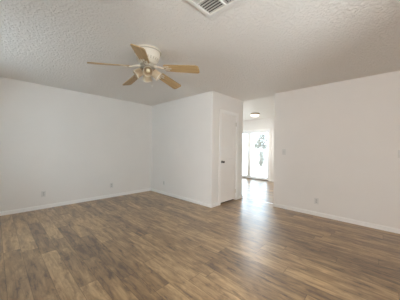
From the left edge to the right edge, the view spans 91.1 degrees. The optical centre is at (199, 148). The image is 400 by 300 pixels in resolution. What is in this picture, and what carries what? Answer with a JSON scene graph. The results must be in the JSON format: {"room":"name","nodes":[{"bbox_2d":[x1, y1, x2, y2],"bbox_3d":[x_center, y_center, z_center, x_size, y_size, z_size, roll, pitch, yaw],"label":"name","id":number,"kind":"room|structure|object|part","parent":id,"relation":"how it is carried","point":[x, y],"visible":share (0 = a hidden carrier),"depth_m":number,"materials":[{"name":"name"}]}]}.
{"room":"empty living room","nodes":[
{"label":"empty living room","id":0,"kind":"room"},
{"bbox_2d":[0,77,151,211],"bbox_3d":[-2.703,-0.020,4.374,0.120,2.440,5.852,1,0,44],"label":"wall","id":1,"kind":"structure","parent":0,"point":[69,145],"depth_m":4.16,"materials":[{"name":"paint"}]},
{"bbox_2d":[41,191,45,196],"bbox_3d":[-3.094,0.903,3.882,0.008,0.116,0.072,1,0,44],"label":"wall outlet","id":2,"kind":"object","parent":1,"relation":"attached to","point":[43,193],"visible":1,"depth_m":3.88,"materials":[{"name":"white plastic"}]},
{"bbox_2d":[0,188,150,215],"bbox_3d":[-3.007,1.160,3.974,0.013,0.072,4.635,1,0,44],"label":"baseboard","id":3,"kind":"structure","parent":1,"relation":"attached to","point":[8,212],"depth_m":4.16,"materials":[{"name":"white paint"}]},
{"bbox_2d":[151,91,242,203],"bbox_3d":[-0.441,0.010,5.587,3.059,2.440,1.217,1,0,44],"label":"wall","id":4,"kind":"structure","parent":0,"point":[185,131],"depth_m":4.62,"materials":[{"name":"paint"}]},
{"bbox_2d":[151,188,242,207],"bbox_3d":[-0.167,1.197,5.302,2.272,0.072,1.230,1,0,44],"label":"baseboard","id":5,"kind":"structure","parent":4,"relation":"attached to","point":[152,189],"depth_m":4.62,"materials":[{"name":"white paint"}]},
{"bbox_2d":[218,109,238,204],"bbox_3d":[0.633,0.197,4.558,0.120,2.093,0.736,1,0,44],"label":"door frame","id":6,"kind":"structure","parent":4,"relation":"attached to","point":[221,111],"depth_m":4.37,"materials":[{"name":"white paint"}]},
{"bbox_2d":[221,113,236,202],"bbox_3d":[0.674,0.217,4.521,0.105,1.985,0.594,1,0,44],"label":"door","id":7,"kind":"structure","parent":4,"relation":"in","point":[228,139],"depth_m":4.53,"materials":[{"name":"paint"}]},
{"bbox_2d":[0,178,399,299],"bbox_3d":[0.369,1.290,3.670,7.140,0.100,9.090,1,0,44],"label":"floor","id":8,"kind":"structure","parent":0,"point":[147,245],"depth_m":2.31,"materials":[{"name":"laminate"}]},
{"bbox_2d":[0,0,399,120],"bbox_3d":[0.403,-1.259,3.670,7.140,0.120,9.090,1,0,44],"label":"ceiling","id":9,"kind":"structure","parent":0,"point":[250,49],"depth_m":2.29,"materials":[{"name":"white paint"}]},
{"bbox_2d":[87,44,199,88],"bbox_3d":[-0.674,-0.990,2.481,1.233,0.446,1.270,1,0,44],"label":"ceiling fan","id":10,"kind":"object","parent":9,"relation":"hanging from","point":[148,56],"visible":1,"depth_m":2.37,"materials":[{"name":"beige wood"}]},
{"bbox_3d":[-1.047,-0.966,2.263,0.445,0.008,0.140,-6,19,-25],"label":"blade","id":11,"kind":"part","parent":10,"relation":"part of","materials":[{"name":"brown wood"}]},
{"bbox_3d":[-0.949,-0.965,2.764,0.140,0.008,0.445,-21,8,-43],"label":"blade","id":12,"kind":"part","parent":10,"relation":"part of","materials":[{"name":"brown wood"}]},
{"bbox_3d":[-0.763,-0.926,2.425,0.129,0.138,0.142,1,0,44],"label":"lamp shade","id":13,"kind":"part","parent":10,"relation":"part of","materials":[{"name":"beige glass"}]},
{"bbox_3d":[-0.601,-0.960,2.014,0.140,0.008,0.445,17,4,-8],"label":"blade","id":14,"kind":"part","parent":10,"relation":"part of","materials":[{"name":"brown wood"}]},
{"bbox_3d":[-0.683,-0.925,2.557,0.142,0.138,0.129,1,0,44],"label":"lamp shade","id":15,"kind":"part","parent":10,"relation":"part of","materials":[{"name":"beige glass"}]},
{"bbox_3d":[-0.624,-0.924,2.334,0.142,0.138,0.129,1,0,44],"label":"lamp shade","id":16,"kind":"part","parent":10,"relation":"part of","materials":[{"name":"beige glass"}]},
{"bbox_3d":[-0.545,-0.923,2.466,0.129,0.138,0.142,1,0,44],"label":"lamp shade","id":17,"kind":"part","parent":10,"relation":"part of","materials":[{"name":"beige glass"}]},
{"bbox_3d":[-0.442,-0.958,2.825,0.140,0.008,0.445,-17,-15,26],"label":"blade","id":18,"kind":"part","parent":10,"relation":"part of","materials":[{"name":"brown wood"}]},
{"bbox_3d":[-0.227,-0.955,2.362,0.445,0.008,0.140,7,-15,11],"label":"blade","id":19,"kind":"part","parent":10,"relation":"part of","materials":[{"name":"brown wood"}]},
{"bbox_2d":[186,0,239,17],"bbox_3d":[0.097,-1.195,1.512,0.400,0.016,0.400,1,0,44],"label":"ceiling vent","id":20,"kind":"object","parent":9,"relation":"in","point":[210,8],"visible":1,"depth_m":1.64,"materials":[{"name":"white metal"}]},
{"bbox_2d":[250,113,259,116],"bbox_3d":[1.865,-1.108,6.660,0.304,0.144,0.304,1,0,44],"label":"ceiling lamp","id":21,"kind":"object","parent":9,"relation":"attached to","point":[251,114],"visible":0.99,"depth_m":6.56,"materials":[{"name":"white glass"}]},
{"bbox_2d":[243,118,273,179],"bbox_3d":[2.825,0.052,7.540,5.340,2.440,0.120,1,0,44],"label":"wall","id":22,"kind":"structure","parent":0,"point":[267,123],"depth_m":7.65,"materials":[{"name":"paint"}]},
{"bbox_2d":[242,130,268,180],"bbox_3d":[2.046,0.272,8.262,1.840,1.980,0.122,1,0,44],"label":"door","id":23,"kind":"structure","parent":22,"relation":"in","point":[248,175],"depth_m":8.17,"materials":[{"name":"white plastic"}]},
{"bbox_3d":[1.756,0.276,8.581,0.920,1.905,0.036,1,0,44],"label":"fixed panel","id":24,"kind":"part","parent":23,"relation":"part of","materials":[{"name":"glass"}]},
{"bbox_2d":[243,129,270,180],"bbox_3d":[2.009,0.247,8.223,1.940,2.030,0.012,1,0,44],"label":"door frame","id":25,"kind":"structure","parent":22,"relation":"attached to","point":[255,129],"depth_m":7.58,"materials":[{"name":"white paint"}]},
{"bbox_2d":[273,71,399,228],"bbox_3d":[2.779,0.052,3.247,3.089,2.440,0.168,1,0,44],"label":"wall","id":26,"kind":"structure","parent":0,"point":[341,140],"depth_m":3.41,"materials":[{"name":"paint"}]},
{"bbox_2d":[314,198,318,203],"bbox_3d":[2.183,0.989,3.680,0.072,0.116,0.008,1,0,44],"label":"wall outlet","id":27,"kind":"object","parent":26,"relation":"attached to","point":[316,200],"visible":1,"depth_m":3.68,"materials":[{"name":"white plastic"}]},
{"bbox_2d":[273,203,399,233],"bbox_3d":[2.657,1.234,3.223,2.969,0.072,0.013,1,0,44],"label":"baseboard","id":28,"kind":"structure","parent":26,"relation":"attached to","point":[357,222],"depth_m":3.40,"materials":[{"name":"white paint"}]},
{"label":"outside","id":29,"kind":"structure","parent":0,"visible":0},
{"bbox_2d":[242,160,266,170],"bbox_3d":[6.973,1.402,17.504,26.000,0.090,13.000,1,0,44],"label":"gravel yard","id":30,"kind":"structure","parent":29,"point":[254,164],"depth_m":15.03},
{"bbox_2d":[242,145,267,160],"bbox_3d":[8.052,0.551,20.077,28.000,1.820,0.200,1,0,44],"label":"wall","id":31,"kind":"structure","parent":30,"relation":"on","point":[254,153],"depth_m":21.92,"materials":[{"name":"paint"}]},
{"bbox_2d":[251,133,267,166],"bbox_3d":[4.181,0.103,13.963,1.529,2.438,0.781,1,0,44],"label":"leafy tree","id":32,"kind":"object","parent":30,"relation":"on","point":[257,145],"visible":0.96,"depth_m":13.81,"materials":[{"name":"green plant"}]},
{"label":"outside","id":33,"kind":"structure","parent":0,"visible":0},
{"bbox_2d":[242,168,266,177],"bbox_3d":[2.726,1.341,10.137,14.000,0.100,3.530,1,0,44],"label":"patio","id":34,"kind":"structure","parent":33,"point":[256,173],"depth_m":10.09,"materials":[{"name":"concrete"}]},
{"bbox_2d":[257,150,265,174],"bbox_3d":[3.011,0.696,9.618,0.434,1.201,0.368,1,0,44],"label":"tree","id":35,"kind":"object","parent":34,"relation":"on","point":[262,159],"visible":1,"depth_m":9.60,"materials":[{"name":"green plant"}]}
]}

